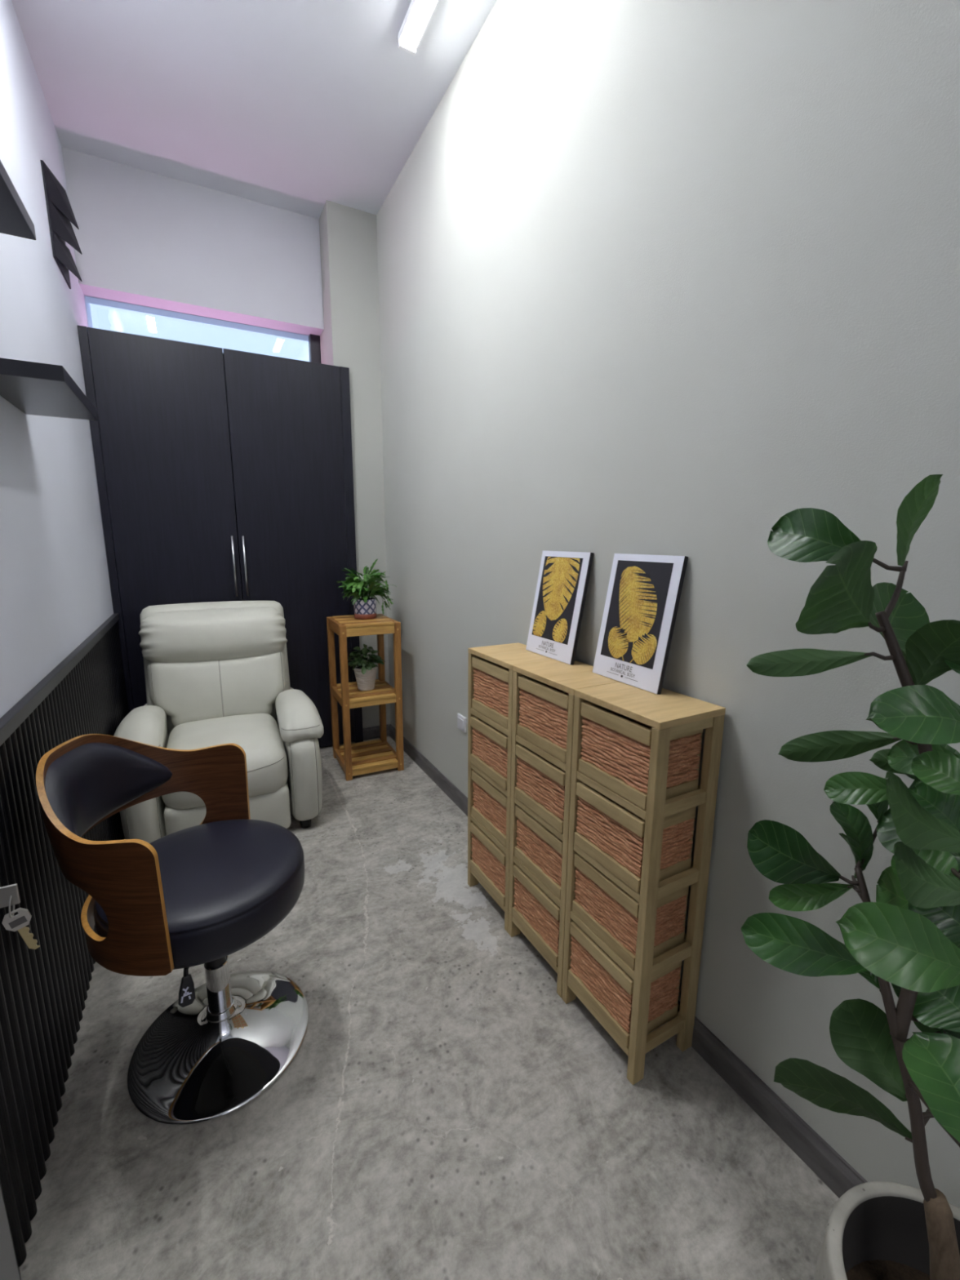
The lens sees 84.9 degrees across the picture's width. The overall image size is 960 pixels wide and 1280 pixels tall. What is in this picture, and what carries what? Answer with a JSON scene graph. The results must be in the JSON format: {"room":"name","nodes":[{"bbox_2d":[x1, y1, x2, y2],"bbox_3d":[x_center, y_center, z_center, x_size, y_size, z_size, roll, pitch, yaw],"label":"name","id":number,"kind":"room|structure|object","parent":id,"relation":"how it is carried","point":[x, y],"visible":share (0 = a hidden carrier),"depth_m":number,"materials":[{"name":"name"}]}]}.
{"room":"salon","nodes":[
{"label":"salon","id":0,"kind":"room"},
{"bbox_2d":[0,0,113,718],"bbox_3d":[-0.862,-0.368,0.615,0.100,3.039,5.400,-5,12,-28],"label":"wall","id":1,"kind":"structure","parent":0,"point":[55,590],"depth_m":1.66,"materials":[{"name":"white paint"}]},
{"bbox_2d":[0,1186,20,1279],"bbox_3d":[-0.307,0.221,0.093,0.062,2.072,0.860,-5,12,-28],"label":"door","id":2,"kind":"structure","parent":1,"relation":"in","point":[8,1264],"depth_m":0.55,"materials":[{"name":"grey"}]},
{"bbox_2d":[0,883,39,949],"bbox_3d":[-0.433,0.255,0.465,0.057,0.071,0.014,-5,12,-28],"label":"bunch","id":3,"kind":"object","parent":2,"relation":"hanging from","point":[9,895],"visible":1,"depth_m":0.47,"materials":[{"name":"silver metal"}]},
{"bbox_2d":[0,160,35,239],"bbox_3d":[-0.833,-0.752,0.780,0.167,0.028,0.490,-5,12,-28],"label":"wall shelf","id":4,"kind":"object","parent":1,"relation":"attached to","point":[15,220],"visible":1,"depth_m":0.95,"materials":[{"name":"black wood"}]},
{"bbox_2d":[0,357,97,420],"bbox_3d":[-1.103,-0.622,1.319,0.167,0.033,0.453,-5,12,-28],"label":"wall shelf","id":5,"kind":"object","parent":1,"relation":"attached to","point":[37,388],"visible":1,"depth_m":1.25,"materials":[{"name":"black wood"}]},
{"bbox_2d":[0,613,119,746],"bbox_3d":[-1.012,0.174,1.133,0.022,0.031,3.455,-5,12,-28],"label":"trim","id":6,"kind":"structure","parent":1,"relation":"attached to","point":[21,710],"depth_m":1.38,"materials":[{"name":"grey laminate"}]},
{"bbox_2d":[40,160,82,288],"bbox_3d":[-1.688,-1.694,2.130,0.061,0.385,0.310,-5,12,-28],"label":"wall rack","id":7,"kind":"object","parent":1,"relation":"attached to","point":[60,215],"visible":1,"depth_m":2.09,"materials":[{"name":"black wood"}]},
{"bbox_2d":[0,621,128,1279],"bbox_3d":[-1.018,0.618,1.217,0.017,0.873,3.455,-5,12,-28],"label":"wall paneling","id":8,"kind":"structure","parent":1,"relation":"attached to","point":[43,993],"depth_m":1.16,"materials":[{"name":"black"}]},
{"bbox_2d":[62,146,324,341],"bbox_3d":[-1.481,-0.844,3.071,1.154,3.039,0.242,-5,12,-28],"label":"wall","id":9,"kind":"structure","parent":0,"point":[145,238],"depth_m":2.71,"materials":[{"name":"white paint"}]},
{"bbox_2d":[85,295,321,363],"bbox_3d":[-1.483,-1.620,2.936,1.154,0.334,0.050,-5,12,-28],"label":"window","id":10,"kind":"structure","parent":9,"relation":"in","point":[314,346],"depth_m":3.15,"materials":[{"name":"black metal"}]},
{"bbox_2d":[11,0,496,218],"bbox_3d":[-0.154,-1.964,0.628,1.627,0.100,5.500,-5,12,-28],"label":"ceiling","id":11,"kind":"structure","parent":0,"point":[296,106],"depth_m":2.07,"materials":[{"name":"paint"}]},
{"bbox_2d":[397,0,438,55],"bbox_3d":[-0.087,-2.073,1.558,0.068,0.037,0.761,-5,12,-28],"label":"recessed light","id":12,"kind":"object","parent":11,"relation":"in","point":[418,15],"visible":1,"depth_m":1.79,"materials":[{"name":"white plastic"}]},
{"bbox_2d":[319,200,390,728],"bbox_3d":[-0.824,-0.894,3.351,0.273,3.039,0.515,-5,12,-28],"label":"wall column","id":13,"kind":"structure","parent":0,"point":[349,338],"depth_m":2.99,"materials":[{"name":"grey paint"}]},
{"bbox_2d":[18,736,839,1279],"bbox_3d":[-0.174,1.119,1.221,1.627,0.100,5.500,-5,12,-28],"label":"floor","id":14,"kind":"structure","parent":0,"point":[441,1111],"depth_m":1.15,"materials":[{"name":"concrete"}]},
{"bbox_2d":[35,733,309,1125],"bbox_3d":[-0.704,0.636,1.292,0.517,0.810,0.492,-5,12,-28],"label":"swivel chair","id":15,"kind":"object","parent":14,"relation":"on","point":[203,893],"visible":1,"depth_m":1.24,"materials":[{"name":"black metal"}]},
{"bbox_2d":[44,742,172,837],"bbox_3d":[-0.887,0.353,1.225,0.128,0.192,0.392,-1,11,-5],"label":"cushion","id":16,"kind":"object","parent":15,"relation":"on","point":[86,784],"depth_m":1.26,"materials":[{"name":"black leather"}]},
{"bbox_2d":[93,819,304,969],"bbox_3d":[-0.669,0.592,1.289,0.452,0.120,0.449,-5,12,-28],"label":"seat cushion","id":17,"kind":"object","parent":15,"relation":"on","point":[227,884],"depth_m":1.17,"materials":[{"name":"black leather"}]},
{"bbox_2d":[113,600,324,843],"bbox_3d":[-1.204,0.336,2.457,0.804,0.958,0.849,-5,12,-26],"label":"recliner","id":18,"kind":"object","parent":14,"relation":"on","point":[216,673],"visible":0.86,"depth_m":2.42,"materials":[{"name":"grey leather"}]},
{"bbox_2d":[138,607,287,662],"bbox_3d":[-1.302,-0.011,2.598,0.650,0.291,0.242,-5,-1,-26],"label":"cushion","id":19,"kind":"object","parent":18,"relation":"on","point":[175,634],"depth_m":2.51,"materials":[{"name":"grey leather"}]},
{"bbox_2d":[146,651,286,726],"bbox_3d":[-1.281,0.238,2.600,0.605,0.343,0.209,-5,-1,-26],"label":"lumbar cushion","id":20,"kind":"object","parent":18,"relation":"on","point":[189,687],"depth_m":2.50,"materials":[{"name":"grey leather"}]},
{"bbox_2d":[161,713,288,809],"bbox_3d":[-1.152,0.524,2.381,0.480,0.274,0.603,-5,12,-26],"label":"seat cushion","id":21,"kind":"object","parent":18,"relation":"on","point":[264,744],"depth_m":2.24,"materials":[{"name":"grey leather"}]},
{"bbox_2d":[77,324,363,747],"bbox_3d":[-1.341,-0.406,2.969,1.233,2.220,0.318,-5,12,-28],"label":"closet","id":22,"kind":"object","parent":14,"relation":"on","point":[227,476],"visible":0.79,"depth_m":2.75,"materials":[{"name":"black wood"}]},
{"bbox_2d":[326,613,404,781],"bbox_3d":[-0.649,0.300,2.961,0.322,0.844,0.364,-5,12,-26],"label":"plant stand","id":23,"kind":"object","parent":14,"relation":"on","point":[375,755],"visible":0.97,"depth_m":2.88,"materials":[{"name":"brown wood"}]},
{"bbox_2d":[336,558,396,619],"bbox_3d":[-0.627,-0.284,2.896,0.323,0.324,0.255,-5,12,-28],"label":"potted plant","id":24,"kind":"object","parent":23,"relation":"on","point":[365,606],"visible":1,"depth_m":2.86,"materials":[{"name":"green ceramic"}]},
{"bbox_2d":[347,644,385,691],"bbox_3d":[-0.639,0.151,2.935,0.210,0.253,0.197,-5,12,-28],"label":"potted leafy plant","id":25,"kind":"object","parent":23,"relation":"on","point":[365,671],"visible":1,"depth_m":2.90,"materials":[{"name":"green plant"}]},
{"bbox_2d":[467,642,555,932],"bbox_3d":[0.115,0.490,1.823,0.211,0.911,0.287,-6,12,-29],"label":"storage cabinet","id":26,"kind":"object","parent":14,"relation":"on","point":[491,668],"visible":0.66,"depth_m":1.76,"materials":[{"name":"brown wood"}]},
{"bbox_2d":[525,550,594,665],"bbox_3d":[0.245,-0.111,1.661,0.072,0.334,0.244,-5,12,-28],"label":"art print","id":27,"kind":"object","parent":26,"relation":"on","point":[563,578],"visible":1,"depth_m":1.64,"materials":[{"name":"black"}]},
{"bbox_2d":[508,659,619,997],"bbox_3d":[0.255,0.538,1.576,0.210,0.911,0.285,-6,12,-29],"label":"storage cabinet","id":28,"kind":"object","parent":14,"relation":"on","point":[544,692],"visible":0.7,"depth_m":1.51,"materials":[{"name":"brown wood"}]},
{"bbox_2d":[561,681,725,1084],"bbox_3d":[0.391,0.586,1.334,0.210,0.911,0.277,-6,12,-29],"label":"storage cabinet","id":29,"kind":"object","parent":14,"relation":"on","point":[636,793],"visible":1,"depth_m":1.24,"materials":[{"name":"brown wood"}]},
{"bbox_2d":[592,553,688,694],"bbox_3d":[0.406,-0.053,1.364,0.072,0.334,0.240,-5,12,-28],"label":"art print","id":30,"kind":"object","parent":29,"relation":"on","point":[644,591],"visible":1,"depth_m":1.34,"materials":[{"name":"black"}]},
{"bbox_2d":[741,474,959,1279],"bbox_3d":[0.597,0.475,0.708,0.363,1.366,0.538,-5,12,-28],"label":"potted plant","id":31,"kind":"object","parent":14,"relation":"on","point":[908,939],"visible":1,"depth_m":0.72,"materials":[{"name":"plant"}]},
{"bbox_2d":[813,1181,959,1279],"bbox_3d":[0.624,1.020,0.701,0.314,0.300,0.314,-5,12,-28],"label":"pot","id":32,"kind":"object","parent":14,"relation":"on","point":[876,1230],"depth_m":0.80,"materials":[{"name":"grey ceramic"}]},
{"bbox_2d":[376,0,959,1208],"bbox_3d":[0.487,-0.495,1.321,0.100,3.039,5.400,-5,12,-28],"label":"wall","id":33,"kind":"structure","parent":0,"point":[674,277],"depth_m":1.18,"materials":[{"name":"grey paint"}]},
{"bbox_2d":[362,724,389,740],"bbox_3d":[-0.678,0.602,3.418,0.176,0.079,0.013,-5,12,-28],"label":"baseboard","id":34,"kind":"structure","parent":33,"relation":"attached to","point":[372,732],"depth_m":3.40,"materials":[{"name":"grey wood"}]},
{"bbox_2d":[457,713,466,733],"bbox_3d":[-0.086,0.388,2.453,0.013,0.072,0.080,-5,12,-28],"label":"wall socket","id":35,"kind":"object","parent":33,"relation":"attached to","point":[461,720],"visible":1,"depth_m":2.44,"materials":[{"name":"white plastic"}]},
{"bbox_2d":[388,724,867,1198],"bbox_3d":[0.220,0.888,1.958,0.013,0.079,3.485,-5,12,-28],"label":"baseboard","id":36,"kind":"structure","parent":33,"relation":"attached to","point":[821,1158],"depth_m":1.18,"materials":[{"name":"grey wood"}]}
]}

